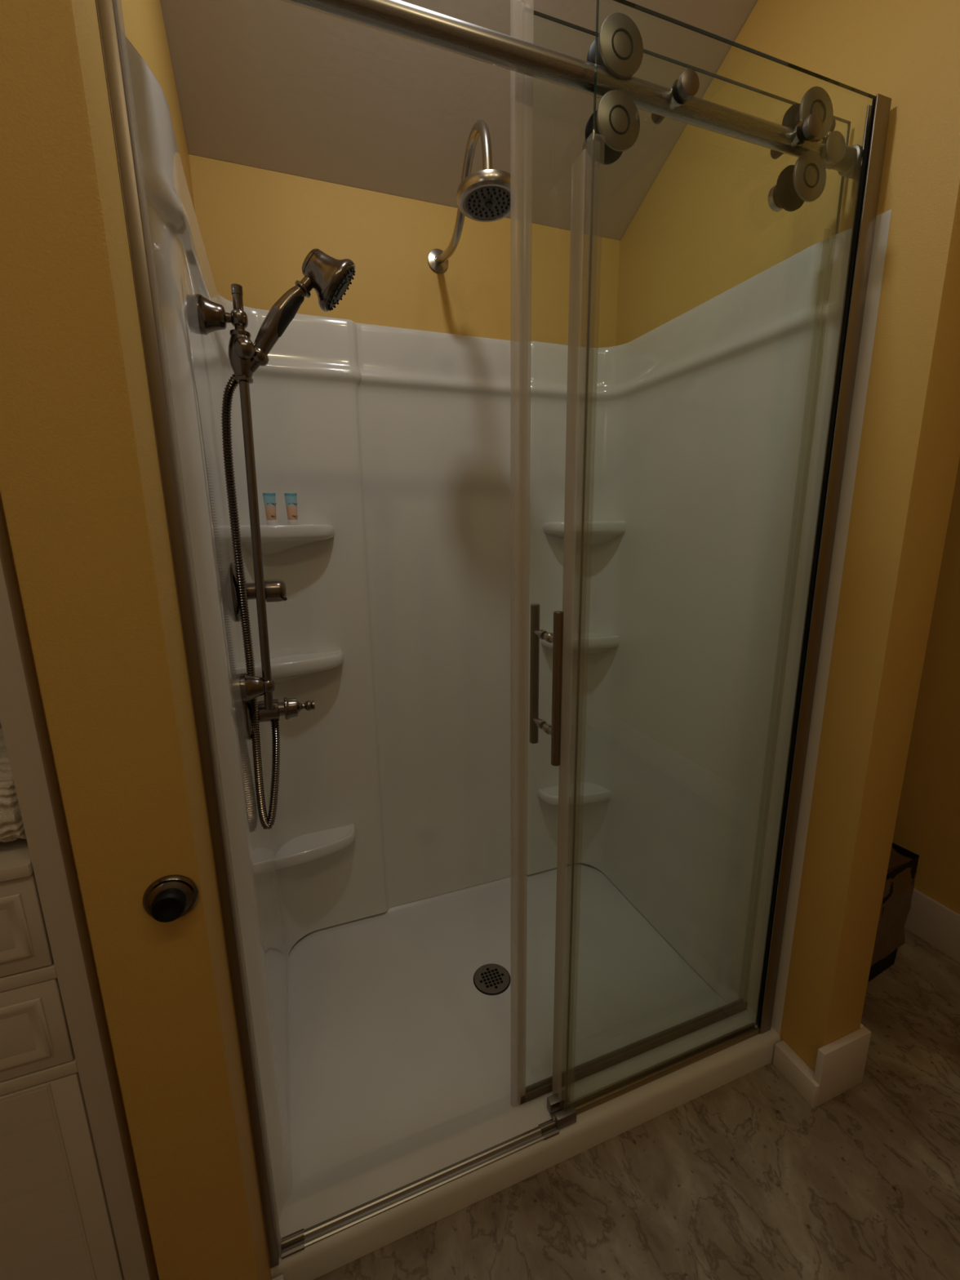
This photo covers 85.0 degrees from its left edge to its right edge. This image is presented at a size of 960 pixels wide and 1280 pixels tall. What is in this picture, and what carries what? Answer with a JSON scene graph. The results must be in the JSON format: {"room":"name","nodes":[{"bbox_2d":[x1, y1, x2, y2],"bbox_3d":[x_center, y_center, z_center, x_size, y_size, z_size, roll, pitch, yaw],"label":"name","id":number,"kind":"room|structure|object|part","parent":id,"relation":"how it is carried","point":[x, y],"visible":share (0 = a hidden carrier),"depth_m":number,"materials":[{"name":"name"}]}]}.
{"room":"bathroom","nodes":[
{"label":"bathroom","id":0,"kind":"room"},
{"bbox_2d":[0,492,159,1279],"bbox_3d":[-1.110,0.026,0.601,1.187,2.340,0.540,-5,13,-20],"label":"door frame","id":1,"kind":"structure","parent":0,"point":[1,500],"depth_m":0.62,"materials":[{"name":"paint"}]},
{"bbox_2d":[0,0,271,1279],"bbox_3d":[-0.573,-0.210,0.986,0.119,2.621,1.013,-5,13,-20],"label":"wall","id":2,"kind":"structure","parent":0,"point":[82,489],"depth_m":0.55,"materials":[{"name":"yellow paint"}]},
{"bbox_2d":[142,874,199,922],"bbox_3d":[-0.362,0.307,0.610,0.058,0.058,0.024,-5,13,-20],"label":"door stop","id":3,"kind":"object","parent":2,"relation":"attached to","point":[169,898],"visible":1,"depth_m":0.61,"materials":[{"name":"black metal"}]},
{"bbox_2d":[95,0,279,1268],"bbox_3d":[-0.367,0.131,0.706,0.019,1.930,0.027,-5,13,-20],"label":"door frame","id":4,"kind":"structure","parent":2,"relation":"attached to","point":[108,12],"depth_m":0.64,"materials":[{"name":"silver metal"}]},
{"bbox_2d":[271,1274,284,1279],"bbox_3d":[-0.386,1.089,0.826,0.139,0.148,0.106,-5,13,-20],"label":"baseboard","id":5,"kind":"structure","parent":2,"relation":"attached to","point":[281,1277],"depth_m":0.90,"materials":[{"name":"beige paint"}]},
{"bbox_2d":[188,154,619,347],"bbox_3d":[-0.123,-0.131,1.680,1.177,2.157,0.082,-5,13,-20],"label":"wall","id":6,"kind":"structure","parent":0,"point":[504,278],"depth_m":1.41,"materials":[{"name":"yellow paint"}]},
{"bbox_2d":[427,119,520,272],"bbox_3d":[-0.046,-1.002,1.209,0.129,0.180,0.491,-5,13,-20],"label":"shower","id":7,"kind":"object","parent":6,"relation":"attached to","point":[488,194],"visible":1,"depth_m":1.05,"materials":[{"name":"silver metal"}]},
{"bbox_3d":[-0.049,-1.028,1.232,0.021,0.140,0.439,-5,13,-17],"label":"arm","id":8,"kind":"part","parent":7,"relation":"part of","materials":[{"name":"silver metal"}]},
{"bbox_2d":[96,2,891,1277],"bbox_3d":[0.038,0.093,1.288,1.176,1.796,0.832,-5,13,-20],"label":"shower surround","id":9,"kind":"object","parent":6,"relation":"attached to","point":[436,478],"visible":0.85,"depth_m":1.48,"materials":[{"name":"white plastic"}]},
{"bbox_2d":[197,283,275,710],"bbox_3d":[-0.433,-0.231,0.964,0.076,0.758,0.058,-5,13,-20],"label":"slide bar","id":10,"kind":"object","parent":9,"relation":"attached to","point":[212,316],"visible":1,"depth_m":0.96,"materials":[{"name":"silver metal"}]},
{"bbox_2d":[228,328,268,383],"bbox_3d":[-0.402,-0.493,0.909,0.066,0.081,0.063,-5,13,-20],"label":"slider","id":11,"kind":"object","parent":10,"relation":"on","point":[242,349],"visible":1,"depth_m":0.90,"materials":[{"name":"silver metal"}]},
{"bbox_3d":[-0.401,-0.496,0.891,0.035,0.035,0.030,-5,13,-20],"label":"tension knob","id":12,"kind":"part","parent":11,"relation":"part of","materials":[{"name":"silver metal"}]},
{"bbox_2d":[253,345,268,366],"bbox_3d":[-0.389,-0.498,0.918,0.034,0.032,0.036,-5,13,-20],"label":"socket","id":13,"kind":"object","parent":11,"relation":"attached to","point":[260,357],"depth_m":0.91,"materials":[{"name":"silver metal"}]},
{"bbox_2d":[249,248,355,372],"bbox_3d":[-0.313,-0.571,0.910,0.200,0.199,0.095,-5,13,-20],"label":"shower","id":14,"kind":"object","parent":11,"relation":"in","point":[330,277],"visible":0.96,"depth_m":0.90,"materials":[{"name":"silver metal"}]},
{"bbox_3d":[-0.346,-0.556,0.914,0.137,0.168,0.037,-5,13,-20],"label":"handle","id":15,"kind":"part","parent":14,"relation":"part of","materials":[{"name":"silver metal"}]},
{"bbox_2d":[231,561,287,622],"bbox_3d":[-0.449,-0.101,1.074,0.097,0.122,0.122,-5,13,-20],"label":"mixer valve","id":16,"kind":"object","parent":9,"relation":"attached to","point":[275,589],"visible":0.64,"depth_m":1.06,"materials":[{"name":"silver metal"}]},
{"bbox_3d":[-0.484,-0.098,1.061,0.022,0.122,0.122,-5,13,-20],"label":"wall plate","id":17,"kind":"part","parent":16,"relation":"part of","materials":[{"name":"silver metal"}]},
{"bbox_3d":[-0.422,-0.102,1.083,0.041,0.046,0.046,-5,13,-20],"label":"handle","id":18,"kind":"part","parent":16,"relation":"part of","materials":[{"name":"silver metal"}]},
{"bbox_3d":[-0.404,-0.089,1.071,0.029,0.017,0.010,11,17,44],"label":"lever","id":19,"kind":"part","parent":16,"relation":"part of","materials":[{"name":"silver metal"}]},
{"bbox_2d":[262,493,276,524],"bbox_3d":[-0.530,-0.332,1.330,0.029,0.079,0.024,4,13,19],"label":"tube","id":20,"kind":"object","parent":9,"relation":"on","point":[269,499],"visible":0.99,"depth_m":1.32,"materials":[{"name":"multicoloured plastic"}]},
{"bbox_2d":[245,697,315,739],"bbox_3d":[-0.423,0.153,1.122,0.134,0.102,0.102,-5,13,-20],"label":"valve","id":21,"kind":"object","parent":9,"relation":"attached to","point":[290,708],"visible":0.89,"depth_m":1.10,"materials":[{"name":"silver metal"}]},
{"bbox_3d":[-0.480,0.158,1.101,0.012,0.102,0.102,-5,13,-20],"label":"wall plate","id":22,"kind":"part","parent":21,"relation":"part of","materials":[{"name":"silver metal"}]},
{"bbox_2d":[221,373,279,829],"bbox_3d":[-0.432,-0.042,1.031,0.070,0.919,0.069,8,15,34],"label":"shower hose","id":23,"kind":"object","parent":21,"relation":"attached to","point":[267,821],"visible":0.95,"depth_m":1.03,"materials":[{"name":"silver metal"}]},
{"bbox_3d":[-0.390,0.144,1.132,0.062,0.050,0.050,-5,13,-20],"label":"knob","id":24,"kind":"part","parent":21,"relation":"part of","materials":[{"name":"silver metal"}]},
{"bbox_2d":[239,524,334,555],"bbox_3d":[-0.503,-0.260,1.384,0.244,0.085,0.116,-5,13,-20],"label":"shelf","id":25,"kind":"object","parent":9,"relation":"attached to","point":[276,540],"depth_m":1.37,"materials":[{"name":"white plastic"}]},
{"bbox_2d":[284,493,297,524],"bbox_3d":[-0.482,-0.336,1.347,0.030,0.079,0.024,4,13,19],"label":"tube","id":26,"kind":"object","parent":9,"relation":"on","point":[291,499],"visible":1,"depth_m":1.34,"materials":[{"name":"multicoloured plastic"}]},
{"bbox_2d":[253,649,343,684],"bbox_3d":[-0.499,0.089,1.461,0.244,0.085,0.116,-5,13,-20],"label":"shelf","id":27,"kind":"object","parent":9,"relation":"attached to","point":[287,666],"depth_m":1.46,"materials":[{"name":"white plastic"}]},
{"bbox_2d":[275,823,355,870],"bbox_3d":[-0.491,0.642,1.583,0.244,0.085,0.116,-5,13,-20],"label":"shelf","id":28,"kind":"object","parent":9,"relation":"attached to","point":[300,847],"depth_m":1.57,"materials":[{"name":"white plastic"}]},
{"bbox_2d":[537,782,610,805],"bbox_3d":[0.338,0.576,1.881,0.244,0.085,0.116,-5,13,-20],"label":"shelf","id":29,"kind":"object","parent":9,"relation":"attached to","point":[552,793],"depth_m":1.87,"materials":[{"name":"white plastic"}]},
{"bbox_2d":[541,632,619,654],"bbox_3d":[0.336,0.026,1.763,0.244,0.085,0.116,-5,13,-20],"label":"shelf","id":30,"kind":"object","parent":9,"relation":"attached to","point":[591,643],"depth_m":1.74,"materials":[{"name":"white plastic"}]},
{"bbox_2d":[543,520,626,546],"bbox_3d":[0.335,-0.337,1.684,0.244,0.085,0.116,-5,13,-20],"label":"shelf","id":31,"kind":"object","parent":9,"relation":"attached to","point":[556,533],"depth_m":1.66,"materials":[{"name":"white plastic"}]},
{"bbox_2d":[160,0,758,241],"bbox_3d":[0.252,-1.238,-0.307,3.450,1.030,3.750,-5,13,-20],"label":"ceiling","id":32,"kind":"structure","parent":0,"point":[278,86],"depth_m":1.18,"materials":[{"name":"beige paint"}]},
{"bbox_2d":[313,928,959,1279],"bbox_3d":[0.277,1.303,0.276,3.350,0.050,3.600,-5,13,-20],"label":"floor","id":33,"kind":"structure","parent":0,"point":[744,1179],"depth_m":1.05,"materials":[{"name":"tile"}]},
{"bbox_2d":[0,504,157,1279],"bbox_3d":[-0.829,0.083,0.648,0.606,2.200,0.470,-5,13,-20],"label":"linen cabinet","id":34,"kind":"object","parent":33,"relation":"on","point":[71,1206],"visible":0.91,"depth_m":0.63,"materials":[{"name":"beige paint"}]},
{"bbox_2d":[0,728,26,842],"bbox_3d":[-0.701,0.185,0.620,0.340,0.107,0.214,-5,13,-20],"label":"folded towel","id":35,"kind":"object","parent":34,"relation":"on","point":[11,826],"visible":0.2,"depth_m":0.58,"materials":[{"name":"beige fabric"}]},
{"bbox_3d":[-0.756,0.342,0.512,0.544,0.118,0.024,-5,13,-20],"label":"drawer","id":36,"kind":"part","parent":34,"relation":"part of","materials":[{"name":"beige paint"}]},
{"bbox_3d":[-0.755,0.477,0.542,0.544,0.118,0.024,-5,13,-20],"label":"drawer","id":37,"kind":"part","parent":34,"relation":"part of","materials":[{"name":"beige paint"}]},
{"bbox_3d":[-0.748,0.841,0.615,0.491,0.583,0.007,-5,13,-20],"label":"door panel","id":38,"kind":"part","parent":34,"relation":"part of","materials":[{"name":"beige paint"}]},
{"bbox_3d":[-0.750,0.857,0.627,0.544,0.622,0.020,-5,13,-20],"label":"door","id":39,"kind":"part","parent":34,"relation":"part of","materials":[{"name":"beige paint"}]},
{"bbox_2d":[271,862,781,1279],"bbox_3d":[0.049,0.972,1.481,1.177,0.084,0.832,-5,13,-20],"label":"shower tray","id":40,"kind":"object","parent":33,"relation":"on","point":[402,1071],"visible":0.82,"depth_m":1.33,"materials":[{"name":"white plastic"}]},
{"bbox_2d":[280,1118,559,1259],"bbox_3d":[-0.094,1.044,1.012,0.544,0.011,0.027,-5,13,-20],"label":"guide","id":41,"kind":"object","parent":40,"relation":"on","point":[292,1243],"visible":1,"depth_m":1.00,"materials":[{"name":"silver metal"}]},
{"bbox_2d":[473,963,510,995],"bbox_3d":[0.034,0.981,1.517,0.108,0.007,0.108,-5,13,-20],"label":"floor drain","id":42,"kind":"object","parent":40,"relation":"in","point":[491,979],"visible":1,"depth_m":1.51,"materials":[{"name":"silver metal"}]},
{"bbox_2d":[546,0,891,1129],"bbox_3d":[0.424,0.044,1.028,0.616,1.944,0.082,-5,13,-20],"label":"fixed glass panel","id":43,"kind":"object","parent":40,"relation":"on","point":[562,1112],"visible":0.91,"depth_m":1.03,"materials":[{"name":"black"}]},
{"bbox_2d":[675,82,686,101],"bbox_3d":[0.301,-0.811,0.771,0.028,0.028,0.004,-5,13,-20],"label":"washer","id":44,"kind":"object","parent":43,"relation":"in","point":[681,87],"depth_m":0.76,"materials":[{"name":"black metal"}]},
{"bbox_2d":[800,122,808,140],"bbox_3d":[0.536,-0.833,0.855,0.028,0.028,0.004,-5,13,-20],"label":"washer","id":45,"kind":"object","parent":43,"relation":"in","point":[804,126],"depth_m":0.85,"materials":[{"name":"black metal"}]},
{"bbox_3d":[0.698,0.025,1.106,0.047,1.939,0.025,-5,13,-20],"label":"wall post","id":46,"kind":"part","parent":43,"relation":"part of","materials":[{"name":"silver metal"}]},
{"bbox_2d":[867,842,919,982],"bbox_3d":[1.069,0.821,1.603,0.583,0.300,0.271,-7,14,-27],"label":"waste bin","id":47,"kind":"object","parent":33,"relation":"on","point":[903,864],"visible":0.19,"depth_m":1.56,"materials":[{"name":"black plastic"}]},
{"bbox_2d":[615,0,959,1071],"bbox_3d":[0.636,-0.326,1.444,0.122,2.621,1.063,-5,13,-20],"label":"wall","id":48,"kind":"structure","parent":0,"point":[706,225],"depth_m":1.03,"materials":[{"name":"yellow paint"}]},
{"bbox_2d":[280,0,866,1104],"bbox_3d":[0.147,0.060,0.973,1.176,1.986,0.108,-5,13,-20],"label":"door","id":49,"kind":"structure","parent":48,"relation":"in","point":[620,50],"depth_m":0.80,"materials":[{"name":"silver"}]},
{"bbox_3d":[0.114,0.158,1.008,0.018,0.018,0.037,-5,13,-20],"label":"post","id":50,"kind":"part","parent":49,"relation":"part of","materials":[{"name":"silver metal"}]},
{"bbox_3d":[0.112,-0.012,0.971,0.018,0.018,0.037,-5,13,-20],"label":"post","id":51,"kind":"part","parent":49,"relation":"part of","materials":[{"name":"silver metal"}]},
{"bbox_3d":[0.130,0.167,0.965,0.018,0.018,0.040,-5,13,-20],"label":"post","id":52,"kind":"part","parent":49,"relation":"part of","materials":[{"name":"silver metal"}]},
{"bbox_3d":[0.128,-0.003,0.927,0.018,0.018,0.040,-5,13,-20],"label":"post","id":53,"kind":"part","parent":49,"relation":"part of","materials":[{"name":"silver metal"}]},
{"bbox_3d":[0.137,0.089,0.928,0.017,0.283,0.017,-5,13,-20],"label":"pull handle","id":54,"kind":"part","parent":49,"relation":"part of","materials":[{"name":"silver metal"}]},
{"bbox_3d":[0.147,-0.826,0.748,1.176,0.086,0.043,-5,13,-20],"label":"door rail","id":55,"kind":"part","parent":49,"relation":"part of","materials":[{"name":"silver metal"}]},
{"bbox_3d":[0.381,0.033,1.057,0.655,1.948,0.006,-5,13,-20],"label":"glass","id":56,"kind":"part","parent":49,"relation":"part of","materials":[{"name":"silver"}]},
{"bbox_2d":[832,144,866,180],"bbox_3d":[0.663,-0.857,0.936,0.075,0.042,0.042,-5,13,-20],"label":"bracket","id":57,"kind":"object","parent":49,"relation":"attached to","point":[848,166],"depth_m":0.92,"materials":[{"name":"silver metal"}]},
{"bbox_2d":[773,1022,871,1108],"bbox_3d":[0.665,0.893,1.654,0.162,0.148,0.979,-5,13,-20],"label":"baseboard","id":58,"kind":"structure","parent":48,"relation":"attached to","point":[840,1065],"depth_m":1.21,"materials":[{"name":"beige paint"}]},
{"bbox_2d":[892,457,959,914],"bbox_3d":[1.759,-0.338,0.510,0.070,3.016,3.650,-5,13,-20],"label":"wall","id":59,"kind":"structure","parent":0,"point":[927,824],"depth_m":1.59,"materials":[{"name":"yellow paint"}]},
{"bbox_2d":[904,888,959,963],"bbox_3d":[1.712,1.052,0.873,0.013,0.146,3.400,-5,13,-20],"label":"baseboard","id":60,"kind":"structure","parent":59,"relation":"attached to","point":[930,920],"depth_m":1.63,"materials":[{"name":"beige paint"}]}
]}

